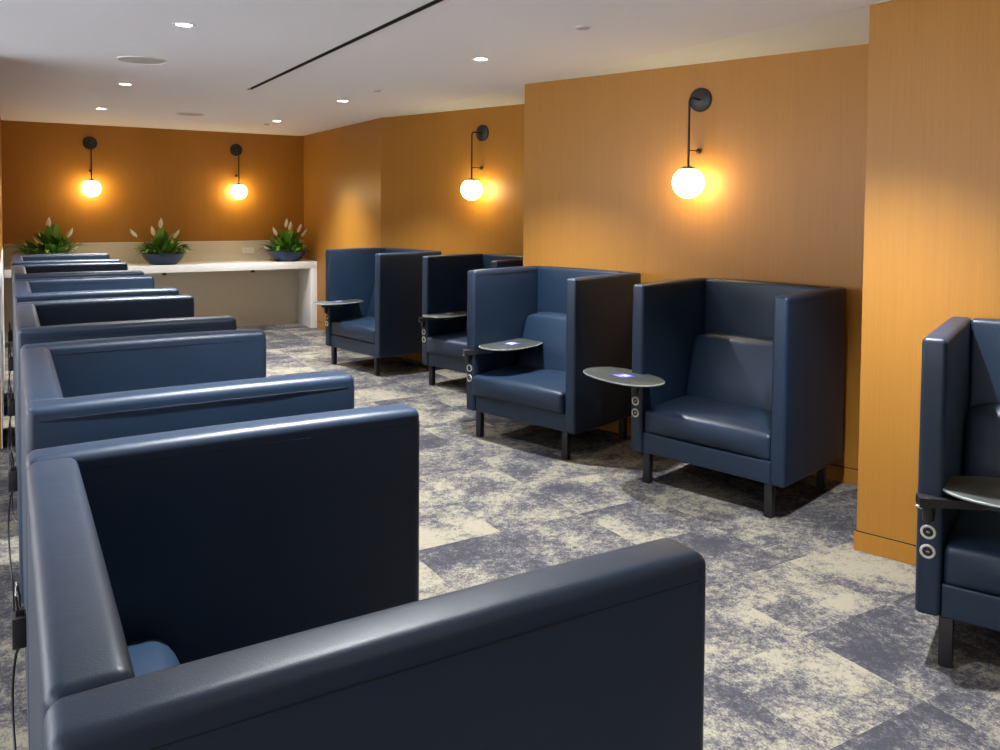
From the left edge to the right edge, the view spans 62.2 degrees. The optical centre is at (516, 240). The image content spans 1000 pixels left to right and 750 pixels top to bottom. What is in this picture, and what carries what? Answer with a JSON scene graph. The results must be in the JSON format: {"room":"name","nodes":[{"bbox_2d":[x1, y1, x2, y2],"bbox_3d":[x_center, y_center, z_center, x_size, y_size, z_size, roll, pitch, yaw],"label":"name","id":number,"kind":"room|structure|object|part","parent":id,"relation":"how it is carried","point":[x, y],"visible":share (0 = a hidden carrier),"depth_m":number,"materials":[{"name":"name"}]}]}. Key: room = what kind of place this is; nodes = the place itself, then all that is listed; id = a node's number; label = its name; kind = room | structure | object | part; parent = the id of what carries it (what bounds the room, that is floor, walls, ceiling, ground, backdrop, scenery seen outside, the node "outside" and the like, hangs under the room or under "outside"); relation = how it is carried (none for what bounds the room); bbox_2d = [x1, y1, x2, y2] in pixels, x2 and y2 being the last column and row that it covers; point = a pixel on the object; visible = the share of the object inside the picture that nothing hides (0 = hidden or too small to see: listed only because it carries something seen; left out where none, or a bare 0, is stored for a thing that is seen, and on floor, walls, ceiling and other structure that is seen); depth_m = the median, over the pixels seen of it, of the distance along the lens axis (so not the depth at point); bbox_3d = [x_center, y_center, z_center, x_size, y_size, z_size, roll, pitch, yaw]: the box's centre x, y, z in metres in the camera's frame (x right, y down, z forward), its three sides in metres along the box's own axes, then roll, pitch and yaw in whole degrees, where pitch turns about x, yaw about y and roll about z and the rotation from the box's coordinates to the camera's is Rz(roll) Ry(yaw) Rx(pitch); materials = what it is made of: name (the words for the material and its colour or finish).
{"room":"airport lounge","nodes":[
{"label":"airport lounge","id":0,"kind":"room"},
{"bbox_2d":[0,117,2,448],"bbox_3d":[-4.665,-0.006,7.396,0.104,2.543,4.875,-1,3,-32],"label":"wall","id":1,"kind":"structure","parent":0,"point":[1,228],"depth_m":7.76,"materials":[{"name":"orange wood"}]},
{"bbox_2d":[0,246,4,447],"bbox_3d":[-4.460,0.710,7.187,0.006,1.129,4.250,-1,3,-32],"label":"trim","id":2,"kind":"structure","parent":1,"relation":"attached to","point":[2,334],"depth_m":6.17,"materials":[{"name":"white plastic"}]},
{"bbox_2d":[1,120,303,332],"bbox_3d":[-5.716,-0.117,9.696,9.600,2.563,0.150,-1,3,-32],"label":"wall","id":3,"kind":"structure","parent":0,"point":[185,179],"depth_m":10.27,"materials":[{"name":"orange wood"}]},
{"bbox_2d":[82,136,100,196],"bbox_3d":[-5.051,-0.880,9.833,0.202,0.724,0.252,-1,3,-32],"label":"wall lamp","id":4,"kind":"object","parent":3,"relation":"attached to","point":[91,187],"visible":1,"depth_m":9.80,"materials":[{"name":"glass"}]},
{"bbox_3d":[-5.109,-1.167,9.921,0.158,0.158,0.022,-1,3,-32],"label":"wall plate","id":5,"kind":"part","parent":4,"relation":"part of","materials":[{"name":"metal"}]},
{"bbox_3d":[-5.070,-0.943,9.863,0.015,0.457,0.139,-1,3,-32],"label":"stem","id":6,"kind":"part","parent":4,"relation":"part of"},
{"bbox_3d":[-5.040,-0.611,9.823,0.202,0.187,0.202,-1,3,-32],"label":"lamp shade","id":7,"kind":"part","parent":4,"relation":"part of","materials":[{"name":"white"}]},
{"bbox_2d":[4,240,303,266],"bbox_3d":[-4.396,0.196,10.416,3.484,0.360,0.027,-1,3,-32],"label":"trim","id":8,"kind":"structure","parent":3,"relation":"attached to","point":[202,251],"depth_m":10.57,"materials":[{"name":"beige laminate"}]},
{"bbox_2d":[230,144,246,198],"bbox_3d":[-3.603,-0.893,10.722,0.202,0.724,0.252,-1,3,-32],"label":"wall lamp","id":9,"kind":"object","parent":3,"relation":"attached to","point":[238,191],"visible":1,"depth_m":10.68,"materials":[{"name":"glass"}]},
{"bbox_3d":[-3.661,-1.180,10.809,0.158,0.158,0.022,-1,3,-32],"label":"wall plate","id":10,"kind":"part","parent":9,"relation":"part of","materials":[{"name":"metal"}]},
{"bbox_3d":[-3.622,-0.956,10.751,0.015,0.457,0.139,-1,3,-32],"label":"stem","id":11,"kind":"part","parent":9,"relation":"part of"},
{"bbox_3d":[-3.592,-0.624,10.711,0.202,0.187,0.202,-1,3,-32],"label":"lamp shade","id":12,"kind":"part","parent":9,"relation":"part of","materials":[{"name":"white"}]},
{"bbox_2d":[242,247,253,252],"bbox_3d":[-3.541,0.130,10.920,0.150,0.076,0.010,-1,3,-32],"label":"wall outlet","id":13,"kind":"object","parent":3,"relation":"attached to","point":[244,249],"visible":1,"depth_m":10.92,"materials":[{"name":"white plastic"}]},
{"bbox_2d":[0,0,891,135],"bbox_3d":[-1.907,-1.148,3.460,9.600,0.100,14.575,-1,3,-32],"label":"ceiling","id":14,"kind":"structure","parent":0,"point":[59,63],"depth_m":5.00,"materials":[{"name":"paint"}]},
{"bbox_2d":[116,56,166,64],"bbox_3d":[-2.456,-1.178,5.426,0.300,0.006,0.300,-1,3,-32],"label":"ceiling speaker","id":15,"kind":"object","parent":14,"relation":"attached to","point":[129,59],"visible":1,"depth_m":5.42,"materials":[{"name":"white plastic"}]},
{"bbox_2d":[172,22,195,27],"bbox_3d":[-1.747,-1.131,4.349,0.116,0.004,0.116,-1,3,-32],"label":"recessed light","id":16,"kind":"object","parent":14,"relation":"in","point":[179,24],"visible":1,"depth_m":4.33,"materials":[{"name":"white plastic"}]},
{"bbox_2d":[175,112,204,115],"bbox_3d":[-3.409,-1.315,8.640,0.290,0.006,0.290,-1,3,-32],"label":"ceiling speaker","id":17,"kind":"object","parent":14,"relation":"attached to","point":[180,113],"visible":1,"depth_m":8.64,"materials":[{"name":"white plastic"}]},
{"bbox_2d":[176,113,201,115],"bbox_3d":[-3.409,-1.315,8.640,0.266,0.004,0.266,-1,3,-32],"label":"speaker grille","id":18,"kind":"object","parent":17,"relation":"attached to","point":[185,114],"depth_m":8.64,"materials":[{"name":"grey"}]},
{"bbox_2d":[247,0,443,89],"bbox_3d":[0.312,-1.077,2.695,0.034,0.063,9.545,-1,3,-32],"label":"ceiling vent","id":19,"kind":"object","parent":14,"relation":"in","point":[434,2],"visible":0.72,"depth_m":4.68,"materials":[{"name":"metal"}]},
{"bbox_2d":[472,57,489,60],"bbox_3d":[-0.230,-1.155,5.279,0.116,0.004,0.116,-1,3,-32],"label":"recessed light","id":20,"kind":"object","parent":14,"relation":"in","point":[475,58],"visible":1,"depth_m":5.28,"materials":[{"name":"white plastic"}]},
{"bbox_2d":[574,25,590,29],"bbox_3d":[0.344,-1.109,4.325,0.090,0.009,0.090,-1,3,-32],"label":"sprinkler cover","id":21,"kind":"object","parent":14,"relation":"attached to","point":[579,27],"visible":1,"depth_m":4.30,"materials":[{"name":"grey"}]},
{"bbox_2d":[0,323,999,749],"bbox_3d":[-1.962,1.500,3.619,9.600,0.120,14.700,-1,3,-32],"label":"floor","id":22,"kind":"structure","parent":0,"point":[814,641],"depth_m":3.76,"materials":[{"name":"carpet"}]},
{"bbox_2d":[8,253,120,391],"bbox_3d":[-3.712,0.714,6.840,0.846,1.164,0.970,-1,3,-32],"label":"chair","id":23,"kind":"object","parent":22,"relation":"on","point":[82,257],"visible":0.15,"depth_m":6.65,"materials":[{"name":"leather"}]},
{"bbox_3d":[-4.005,0.631,6.656,0.086,0.989,0.793,-1,3,-32],"label":"panel","id":24,"kind":"part","parent":23,"relation":"part of","materials":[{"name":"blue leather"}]},
{"bbox_3d":[-3.951,0.610,7.203,0.749,0.989,0.089,-1,3,-32],"label":"panel","id":25,"kind":"part","parent":23,"relation":"part of","materials":[{"name":"blue leather"}]},
{"bbox_3d":[-3.493,0.644,6.457,0.749,0.989,0.089,-1,3,-32],"label":"panel","id":26,"kind":"part","parent":23,"relation":"part of","materials":[{"name":"blue leather"}]},
{"bbox_2d":[8,262,143,453],"bbox_3d":[-3.024,0.765,5.721,0.846,1.164,0.970,-1,3,-32],"label":"chair","id":27,"kind":"object","parent":22,"relation":"on","point":[60,270],"visible":0.13,"depth_m":5.47,"materials":[{"name":"leather"}]},
{"bbox_3d":[-3.317,0.682,5.536,0.086,0.989,0.793,-1,3,-32],"label":"panel","id":28,"kind":"part","parent":27,"relation":"part of","materials":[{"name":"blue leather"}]},
{"bbox_3d":[-3.263,0.661,6.083,0.749,0.989,0.089,-1,3,-32],"label":"panel","id":29,"kind":"part","parent":27,"relation":"part of","materials":[{"name":"blue leather"}]},
{"bbox_3d":[-2.805,0.694,5.337,0.749,0.989,0.089,-1,3,-32],"label":"panel","id":30,"kind":"part","parent":27,"relation":"part of","materials":[{"name":"blue leather"}]},
{"bbox_2d":[8,275,178,521],"bbox_3d":[-2.333,0.816,4.597,0.846,1.164,0.970,-1,3,-32],"label":"chair","id":31,"kind":"object","parent":22,"relation":"on","point":[43,289],"visible":0.19,"depth_m":4.34,"materials":[{"name":"leather"}]},
{"bbox_3d":[-2.627,0.733,4.413,0.086,0.989,0.793,-1,3,-32],"label":"panel","id":32,"kind":"part","parent":31,"relation":"part of","materials":[{"name":"blue leather"}]},
{"bbox_3d":[-2.573,0.712,4.960,0.749,0.989,0.089,-1,3,-32],"label":"panel","id":33,"kind":"part","parent":31,"relation":"part of","materials":[{"name":"blue leather"}]},
{"bbox_2d":[8,295,236,611],"bbox_3d":[-1.662,0.865,3.504,0.846,1.164,0.970,-1,3,-32],"label":"chair","id":34,"kind":"object","parent":22,"relation":"on","point":[93,318],"visible":0.23,"depth_m":3.18,"materials":[{"name":"leather"}]},
{"bbox_3d":[-1.956,0.782,3.320,0.086,0.989,0.793,-1,3,-32],"label":"panel","id":35,"kind":"part","parent":34,"relation":"part of","materials":[{"name":"blue leather"}]},
{"bbox_3d":[-1.901,0.761,3.867,0.749,0.989,0.089,-1,3,-32],"label":"panel","id":36,"kind":"part","parent":34,"relation":"part of","materials":[{"name":"blue leather"}]},
{"bbox_2d":[4,259,316,341],"bbox_3d":[-4.246,0.723,10.182,3.481,0.871,0.574,-1,3,-32],"label":"counter","id":37,"kind":"object","parent":22,"relation":"on","point":[252,292],"visible":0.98,"depth_m":10.82,"materials":[{"name":"white laminate"}]},
{"bbox_2d":[4,218,82,254],"bbox_3d":[-5.329,0.022,9.379,0.865,0.574,0.641,-1,3,-32],"label":"peace lily","id":38,"kind":"object","parent":37,"relation":"on","point":[52,237],"visible":0.65,"depth_m":9.39,"materials":[{"name":"green plant"}]},
{"bbox_2d":[46,218,50,253],"bbox_3d":[-5.310,-0.034,9.401,0.052,0.465,0.028,-1,3,-32],"label":"flower","id":39,"kind":"object","parent":38,"relation":"on","point":[48,230],"depth_m":9.39,"materials":[{"name":"beige plant"}]},
{"bbox_2d":[66,228,72,238],"bbox_3d":[-5.174,0.026,9.517,0.137,0.340,0.026,-1,3,-33],"label":"flower","id":40,"kind":"object","parent":38,"relation":"on","point":[70,232],"depth_m":9.53,"materials":[{"name":"beige plant"}]},
{"bbox_2d":[4,259,316,277],"bbox_3d":[-4.243,0.331,10.167,3.481,0.087,0.574,-1,3,-32],"label":"countertop","id":41,"kind":"structure","parent":37,"relation":"on","point":[207,266],"depth_m":10.26,"materials":[{"name":"stone"}]},
{"bbox_2d":[129,218,192,264],"bbox_3d":[-4.304,0.010,10.021,0.758,0.564,0.618,-1,3,-32],"label":"peace lily","id":42,"kind":"object","parent":37,"relation":"on","point":[162,250],"visible":1,"depth_m":9.98,"materials":[{"name":"green plant"}]},
{"bbox_2d":[130,229,147,252],"bbox_3d":[-4.526,0.022,9.943,0.211,0.325,0.028,-1,3,-32],"label":"flower","id":43,"kind":"object","parent":42,"relation":"on","point":[133,233],"depth_m":9.92,"materials":[{"name":"beige plant"}]},
{"bbox_2d":[151,226,155,237],"bbox_3d":[-4.376,0.004,9.999,0.077,0.359,0.028,-1,3,-32],"label":"flower","id":44,"kind":"object","parent":42,"relation":"on","point":[153,233],"depth_m":9.99,"materials":[{"name":"beige plant"}]},
{"bbox_2d":[158,218,162,228],"bbox_3d":[-4.325,-0.047,10.066,0.052,0.455,0.028,-1,3,-32],"label":"flower","id":45,"kind":"object","parent":42,"relation":"on","point":[160,224],"depth_m":10.05,"materials":[{"name":"beige plant"}]},
{"bbox_2d":[141,252,184,264],"bbox_3d":[-4.307,0.220,10.095,0.504,0.140,0.504,-1,3,-32],"label":"bowl","id":46,"kind":"object","parent":42,"relation":"on","point":[153,258],"depth_m":9.94,"materials":[{"name":"blue ceramic"}]},
{"bbox_2d":[167,230,178,252],"bbox_3d":[-4.189,0.024,10.095,0.148,0.314,0.026,0,2,-22],"label":"flower","id":47,"kind":"object","parent":42,"relation":"on","point":[175,234],"depth_m":10.10,"materials":[{"name":"beige plant"}]},
{"bbox_2d":[257,219,308,261],"bbox_3d":[-3.045,-0.010,10.803,0.654,0.564,0.614,-1,3,-32],"label":"peace lily","id":48,"kind":"object","parent":37,"relation":"on","point":[288,249],"visible":1,"depth_m":10.76,"materials":[{"name":"green plant"}]},
{"bbox_2d":[267,249,306,261],"bbox_3d":[-3.020,0.199,10.885,0.504,0.140,0.504,-1,3,-32],"label":"bowl","id":49,"kind":"object","parent":48,"relation":"on","point":[281,255],"depth_m":10.72,"materials":[{"name":"blue ceramic"}]},
{"bbox_2d":[288,222,291,244],"bbox_3d":[-2.976,-0.047,10.884,0.053,0.414,0.028,-1,3,-32],"label":"flower","id":50,"kind":"object","parent":48,"relation":"on","point":[290,224],"depth_m":10.88,"materials":[{"name":"beige plant"}]},
{"bbox_3d":[-2.800,0.743,11.071,0.087,0.784,0.572,-1,3,-32],"label":"panel","id":51,"kind":"part","parent":37,"relation":"part of","materials":[{"name":"white laminate"}]},
{"bbox_2d":[11,329,353,749],"bbox_3d":[-0.984,0.914,2.414,0.846,1.164,0.970,-1,3,-32],"label":"chair","id":52,"kind":"object","parent":22,"relation":"on","point":[87,390],"visible":0.2,"depth_m":2.11,"materials":[{"name":"leather"}]},
{"bbox_3d":[-1.277,0.832,2.230,0.086,0.989,0.793,-1,3,-32],"label":"panel","id":53,"kind":"part","parent":52,"relation":"part of","materials":[{"name":"blue leather"}]},
{"bbox_3d":[-1.223,0.810,2.777,0.749,0.989,0.089,-1,3,-32],"label":"panel","id":54,"kind":"part","parent":52,"relation":"part of","materials":[{"name":"blue leather"}]},
{"bbox_3d":[-0.765,0.844,2.031,0.749,0.989,0.089,-1,3,-32],"label":"panel","id":55,"kind":"part","parent":52,"relation":"part of","materials":[{"name":"blue leather"}]},
{"bbox_2d":[25,403,705,749],"bbox_3d":[-0.311,0.964,1.307,0.846,1.164,0.970,-1,3,-32],"label":"chair","id":56,"kind":"object","parent":22,"relation":"on","point":[248,585],"visible":1,"depth_m":1.02,"materials":[{"name":"blue leather"}]},
{"bbox_3d":[-0.605,0.881,1.123,0.086,0.989,0.793,-1,3,-32],"label":"panel","id":57,"kind":"part","parent":56,"relation":"part of","materials":[{"name":"blue leather"}]},
{"bbox_2d":[127,638,179,676],"bbox_3d":[-0.461,0.923,1.213,0.229,0.430,0.779,-1,3,-32],"label":"cushion","id":58,"kind":"object","parent":56,"relation":"on","point":[147,655],"depth_m":1.42,"materials":[{"name":"blue leather"}]},
{"bbox_3d":[-0.550,0.860,1.670,0.749,0.989,0.089,-1,3,-32],"label":"panel","id":59,"kind":"part","parent":56,"relation":"part of","materials":[{"name":"blue leather"}]},
{"bbox_3d":[-0.092,0.894,0.924,0.749,0.989,0.089,-1,3,-32],"label":"panel","id":60,"kind":"part","parent":56,"relation":"part of","materials":[{"name":"blue leather"}]},
{"bbox_2d":[313,247,440,375],"bbox_3d":[-1.423,0.678,8.250,0.957,1.164,0.982,-2,3,-44],"label":"chair","id":61,"kind":"object","parent":22,"relation":"on","point":[372,306],"visible":0.91,"depth_m":8.02,"materials":[{"name":"blue leather"}]},
{"bbox_3d":[-1.860,0.678,8.349,0.210,0.108,0.076,1,2,14],"label":"tablet arm","id":62,"kind":"part","parent":61,"relation":"part of","materials":[{"name":"black plastic"}]},
{"bbox_3d":[-1.848,1.159,8.383,0.040,0.185,0.045,-2,3,-44],"label":"leg","id":63,"kind":"part","parent":61,"relation":"part of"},
{"bbox_2d":[331,316,374,343],"bbox_3d":[-1.402,0.881,8.270,0.604,0.187,0.787,-2,3,-44],"label":"seat cushion","id":64,"kind":"object","parent":61,"relation":"on","point":[344,329],"depth_m":8.12,"materials":[{"name":"blue leather"}]},
{"bbox_3d":[-1.371,1.018,8.306,0.651,0.119,0.793,-2,3,-44],"label":"seat","id":65,"kind":"part","parent":61,"relation":"part of","materials":[{"name":"blue leather"}]},
{"bbox_3d":[-1.647,0.573,8.627,0.749,0.989,0.089,-2,3,-44],"label":"panel","id":66,"kind":"part","parent":61,"relation":"part of","materials":[{"name":"blue leather"}]},
{"bbox_2d":[367,285,374,316],"bbox_3d":[-1.226,0.629,8.427,0.229,0.430,0.779,-2,3,-44],"label":"cushion","id":67,"kind":"object","parent":61,"relation":"on","point":[370,288],"depth_m":8.64,"materials":[{"name":"blue leather"}]},
{"bbox_3d":[-1.321,1.185,7.834,0.040,0.185,0.045,-2,3,-44],"label":"leg","id":68,"kind":"part","parent":61,"relation":"part of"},
{"bbox_3d":[-1.104,0.581,8.542,0.086,0.989,0.793,-2,3,-44],"label":"panel","id":69,"kind":"part","parent":61,"relation":"part of","materials":[{"name":"blue leather"}]},
{"bbox_3d":[-1.040,0.604,7.996,0.749,0.989,0.089,-2,3,-44],"label":"panel","id":70,"kind":"part","parent":61,"relation":"part of","materials":[{"name":"blue leather"}]},
{"bbox_2d":[419,253,522,385],"bbox_3d":[-0.286,0.723,7.351,0.969,1.164,0.839,3,3,44],"label":"chair","id":71,"kind":"object","parent":22,"relation":"on","point":[443,321],"visible":0.42,"depth_m":7.45,"materials":[{"name":"blue leather"}]},
{"bbox_3d":[-0.760,1.206,7.431,0.045,0.185,0.040,3,3,44],"label":"leg","id":72,"kind":"part","parent":71,"relation":"part of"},
{"bbox_3d":[-0.727,0.724,7.432,0.299,0.108,0.076,0,2,-10],"label":"tablet arm","id":73,"kind":"part","parent":71,"relation":"part of","materials":[{"name":"black plastic"}]},
{"bbox_2d":[427,331,466,359],"bbox_3d":[-0.335,0.929,7.309,0.787,0.187,0.604,3,3,44],"label":"seat cushion","id":74,"kind":"object","parent":71,"relation":"on","point":[441,345],"depth_m":7.24,"materials":[{"name":"blue leather"}]},
{"bbox_3d":[-0.281,1.064,7.372,0.793,0.119,0.651,3,3,44],"label":"seat","id":75,"kind":"part","parent":71,"relation":"part of","materials":[{"name":"blue leather"}]},
{"bbox_3d":[-0.569,0.620,7.683,0.089,0.989,0.749,3,3,44],"label":"panel","id":76,"kind":"part","parent":71,"relation":"part of","materials":[{"name":"blue leather"}]},
{"bbox_3d":[-0.023,0.627,7.617,0.793,0.989,0.086,3,3,44],"label":"panel","id":77,"kind":"part","parent":71,"relation":"part of","materials":[{"name":"blue leather"}]},
{"bbox_3d":[0.061,0.650,7.074,0.089,0.989,0.749,3,3,44],"label":"panel","id":78,"kind":"part","parent":71,"relation":"part of","materials":[{"name":"blue leather"}]},
{"bbox_2d":[463,266,640,459],"bbox_3d":[0.230,0.792,5.734,0.970,1.164,0.808,3,3,41],"label":"chair","id":79,"kind":"object","parent":22,"relation":"on","point":[533,332],"visible":0.93,"depth_m":5.61,"materials":[{"name":"blue leather"}]},
{"bbox_3d":[-0.257,1.276,5.780,0.045,0.185,0.040,3,3,41],"label":"leg","id":80,"kind":"part","parent":79,"relation":"part of","materials":[{"name":"metal"}]},
{"bbox_3d":[-0.187,0.794,5.796,0.381,0.108,0.076,0,2,-17],"label":"tablet arm","id":81,"kind":"part","parent":79,"relation":"part of","materials":[{"name":"black plastic"}]},
{"bbox_3d":[-0.079,0.690,6.040,0.089,0.989,0.749,3,3,41],"label":"panel","id":82,"kind":"part","parent":79,"relation":"part of","materials":[{"name":"blue leather"}]},
{"bbox_2d":[473,365,565,413],"bbox_3d":[0.169,0.999,5.673,0.787,0.187,0.604,3,3,41],"label":"seat cushion","id":83,"kind":"object","parent":79,"relation":"on","point":[536,389],"depth_m":5.52,"materials":[{"name":"blue leather"}]},
{"bbox_3d":[0.224,1.133,5.742,0.793,0.119,0.651,3,3,41],"label":"seat","id":84,"kind":"part","parent":79,"relation":"part of","materials":[{"name":"blue leather"}]},
{"bbox_2d":[518,312,565,371],"bbox_3d":[0.357,0.745,5.874,0.779,0.430,0.229,3,3,41],"label":"cushion","id":85,"kind":"object","parent":79,"relation":"on","point":[548,329],"depth_m":5.93,"materials":[{"name":"blue leather"}]},
{"bbox_3d":[0.314,1.301,5.276,0.045,0.185,0.040,3,3,41],"label":"leg","id":86,"kind":"part","parent":79,"relation":"part of","materials":[{"name":"metal"}]},
{"bbox_3d":[0.470,0.696,5.999,0.793,0.989,0.086,3,3,41],"label":"panel","id":87,"kind":"part","parent":79,"relation":"part of","materials":[{"name":"blue leather"}]},
{"bbox_3d":[0.578,0.719,5.460,0.089,0.989,0.749,3,3,41],"label":"panel","id":88,"kind":"part","parent":79,"relation":"part of","materials":[{"name":"blue leather"}]},
{"bbox_3d":[0.736,1.286,5.754,0.045,0.185,0.040,3,3,41],"label":"leg","id":89,"kind":"part","parent":79,"relation":"part of","materials":[{"name":"metal"}]},
{"bbox_2d":[583,277,845,518],"bbox_3d":[1.079,0.838,4.778,1.224,1.164,1.035,3,3,44],"label":"chair","id":90,"kind":"object","parent":22,"relation":"on","point":[741,378],"visible":1,"depth_m":4.71,"materials":[{"name":"blue leather"}]},
{"bbox_3d":[0.644,0.841,4.791,0.166,0.108,0.075,-1,3,-37],"label":"tablet arm","id":91,"kind":"part","parent":90,"relation":"part of","materials":[{"name":"black plastic"}]},
{"bbox_2d":[631,408,638,416],"bbox_3d":[0.689,1.004,4.830,0.051,0.051,0.008,3,3,44],"label":"power outlet","id":92,"kind":"object","parent":90,"relation":"attached to","point":[634,411],"depth_m":4.83,"materials":[{"name":"silver metal"}]},
{"bbox_2d":[632,397,638,404],"bbox_3d":[0.690,0.935,4.827,0.051,0.051,0.008,3,3,44],"label":"power outlet","id":93,"kind":"object","parent":90,"relation":"attached to","point":[635,400],"depth_m":4.83,"materials":[{"name":"silver metal"}]},
{"bbox_3d":[0.764,1.322,4.837,0.045,0.185,0.040,3,3,44],"label":"leg","id":94,"kind":"part","parent":90,"relation":"part of","materials":[{"name":"metal"}]},
{"bbox_3d":[0.953,0.737,5.090,0.089,0.989,0.749,3,3,44],"label":"panel","id":95,"kind":"part","parent":90,"relation":"part of","materials":[{"name":"blue leather"}]},
{"bbox_3d":[1.243,1.181,4.781,0.793,0.119,0.651,3,3,44],"label":"seat","id":96,"kind":"part","parent":90,"relation":"part of","materials":[{"name":"blue leather"}]},
{"bbox_2d":[645,396,771,460],"bbox_3d":[1.214,1.045,4.744,0.787,0.187,0.604,3,3,44],"label":"seat cushion","id":97,"kind":"object","parent":90,"relation":"on","point":[725,427],"depth_m":4.59,"materials":[{"name":"blue leather"}]},
{"bbox_2d":[685,333,772,410],"bbox_3d":[1.382,0.792,4.908,0.779,0.430,0.229,3,3,44],"label":"cushion","id":98,"kind":"object","parent":90,"relation":"on","point":[733,368],"depth_m":4.93,"materials":[{"name":"blue leather"}]},
{"bbox_3d":[1.499,0.744,5.029,0.793,0.989,0.086,3,3,44],"label":"panel","id":99,"kind":"part","parent":90,"relation":"part of","materials":[{"name":"blue leather"}]},
{"bbox_3d":[1.315,1.348,4.312,0.045,0.185,0.040,3,3,44],"label":"leg","id":100,"kind":"part","parent":90,"relation":"part of","materials":[{"name":"metal"}]},
{"bbox_3d":[1.587,0.766,4.486,0.089,0.989,0.749,3,3,44],"label":"panel","id":101,"kind":"part","parent":90,"relation":"part of","materials":[{"name":"blue leather"}]},
{"bbox_3d":[1.755,1.333,4.774,0.045,0.185,0.040,3,3,44],"label":"leg","id":102,"kind":"part","parent":90,"relation":"part of","materials":[{"name":"metal"}]},
{"bbox_2d":[915,316,999,668],"bbox_3d":[1.992,0.920,2.922,0.968,1.164,0.826,2,3,34],"label":"chair","id":103,"kind":"object","parent":22,"relation":"on","point":[957,500],"visible":1,"depth_m":2.90,"materials":[{"name":"blue leather"}]},
{"bbox_2d":[919,544,935,558],"bbox_3d":[1.436,1.088,2.898,0.051,0.051,0.008,2,3,34],"label":"power outlet","id":104,"kind":"object","parent":103,"relation":"attached to","point":[926,551],"depth_m":2.90,"materials":[{"name":"silver metal"}]},
{"bbox_2d":[922,547,932,555],"bbox_3d":[1.437,1.088,2.899,0.033,0.033,0.005,2,3,34],"label":"socket","id":105,"kind":"object","parent":103,"relation":"attached to","point":[926,551],"depth_m":2.90,"materials":[{"name":"black plastic"}]},
{"bbox_2d":[920,525,935,539],"bbox_3d":[1.437,1.019,2.895,0.051,0.051,0.008,2,3,34],"label":"power outlet","id":106,"kind":"object","parent":103,"relation":"attached to","point":[927,532],"depth_m":2.89,"materials":[{"name":"silver metal"}]},
{"bbox_2d":[923,527,932,536],"bbox_3d":[1.437,1.019,2.896,0.033,0.033,0.005,2,3,34],"label":"socket","id":107,"kind":"object","parent":103,"relation":"attached to","point":[927,531],"depth_m":2.89,"materials":[{"name":"black plastic"}]},
{"bbox_3d":[1.653,0.818,3.196,0.089,0.989,0.749,2,3,34],"label":"panel","id":108,"kind":"part","parent":103,"relation":"part of","materials":[{"name":"blue leather"}]},
{"bbox_3d":[1.511,1.405,2.918,0.045,0.185,0.040,2,3,34],"label":"leg","id":109,"kind":"part","parent":103,"relation":"part of","materials":[{"name":"metal"}]},
{"bbox_3d":[1.585,0.927,2.844,0.387,0.108,0.076,1,2,12],"label":"tablet arm","id":110,"kind":"part","parent":103,"relation":"part of","materials":[{"name":"black plastic"}]},
{"bbox_3d":[1.992,1.261,2.938,0.793,0.119,0.651,2,3,34],"label":"seat","id":111,"kind":"part","parent":103,"relation":"part of","materials":[{"name":"blue leather"}]},
{"bbox_2d":[943,509,999,595],"bbox_3d":[1.968,1.125,2.896,0.787,0.187,0.604,2,3,34],"label":"seat cushion","id":112,"kind":"object","parent":103,"relation":"on","point":[971,538],"depth_m":2.87,"materials":[{"name":"blue leather"}]},
{"bbox_2d":[963,404,999,511],"bbox_3d":[2.106,0.871,3.085,0.779,0.430,0.229,2,3,34],"label":"cushion","id":113,"kind":"object","parent":103,"relation":"on","point":[981,425],"depth_m":3.23,"materials":[{"name":"blue leather"}]},
{"bbox_3d":[2.203,0.822,3.223,0.793,0.989,0.086,2,3,34],"label":"panel","id":114,"kind":"part","parent":103,"relation":"part of","materials":[{"name":"blue leather"}]},
{"bbox_2d":[304,0,999,544],"bbox_3d":[1.487,0.108,5.601,1.611,2.563,14.375,-1,3,-32],"label":"wall","id":115,"kind":"structure","parent":0,"point":[871,171],"depth_m":5.09,"materials":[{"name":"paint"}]},
{"bbox_2d":[461,125,488,199],"bbox_3d":[-0.411,-0.743,7.860,0.202,0.724,0.252,2,3,41],"label":"wall lamp","id":116,"kind":"object","parent":115,"relation":"attached to","point":[471,189],"visible":1,"depth_m":7.81,"materials":[{"name":"glass"}]},
{"bbox_3d":[-0.430,-0.474,7.852,0.202,0.187,0.202,2,3,41],"label":"lamp shade","id":117,"kind":"part","parent":116,"relation":"part of","materials":[{"name":"white"}]},
{"bbox_3d":[-0.387,-0.806,7.886,0.015,0.457,0.139,2,3,41],"label":"stem","id":118,"kind":"part","parent":116,"relation":"part of","materials":[{"name":"metal"}]},
{"bbox_3d":[-0.334,-1.029,7.937,0.158,0.158,0.022,2,3,41],"label":"wall plate","id":119,"kind":"part","parent":116,"relation":"part of","materials":[{"name":"metal"}]},
{"bbox_2d":[317,321,915,565],"bbox_3d":[1.209,1.348,5.486,1.002,0.087,14.377,-1,3,-32],"label":"baseboard","id":120,"kind":"structure","parent":115,"relation":"attached to","point":[893,550],"depth_m":3.88,"materials":[{"name":"orange wood"}]},
{"bbox_2d":[672,88,711,197],"bbox_3d":[1.119,-0.632,5.333,0.202,0.724,0.252,2,3,41],"label":"wall lamp","id":121,"kind":"object","parent":115,"relation":"attached to","point":[688,181],"visible":1,"depth_m":5.29,"materials":[{"name":"glass"}]},
{"bbox_3d":[1.100,-0.363,5.324,0.202,0.187,0.202,2,3,41],"label":"lamp shade","id":122,"kind":"part","parent":121,"relation":"part of","materials":[{"name":"white"}]},
{"bbox_3d":[1.143,-0.695,5.358,0.015,0.457,0.139,2,3,41],"label":"stem","id":123,"kind":"part","parent":121,"relation":"part of","materials":[{"name":"metal"}]},
{"bbox_3d":[1.196,-0.918,5.409,0.158,0.158,0.022,2,3,41],"label":"wall plate","id":124,"kind":"part","parent":121,"relation":"part of","materials":[{"name":"metal"}]}
]}

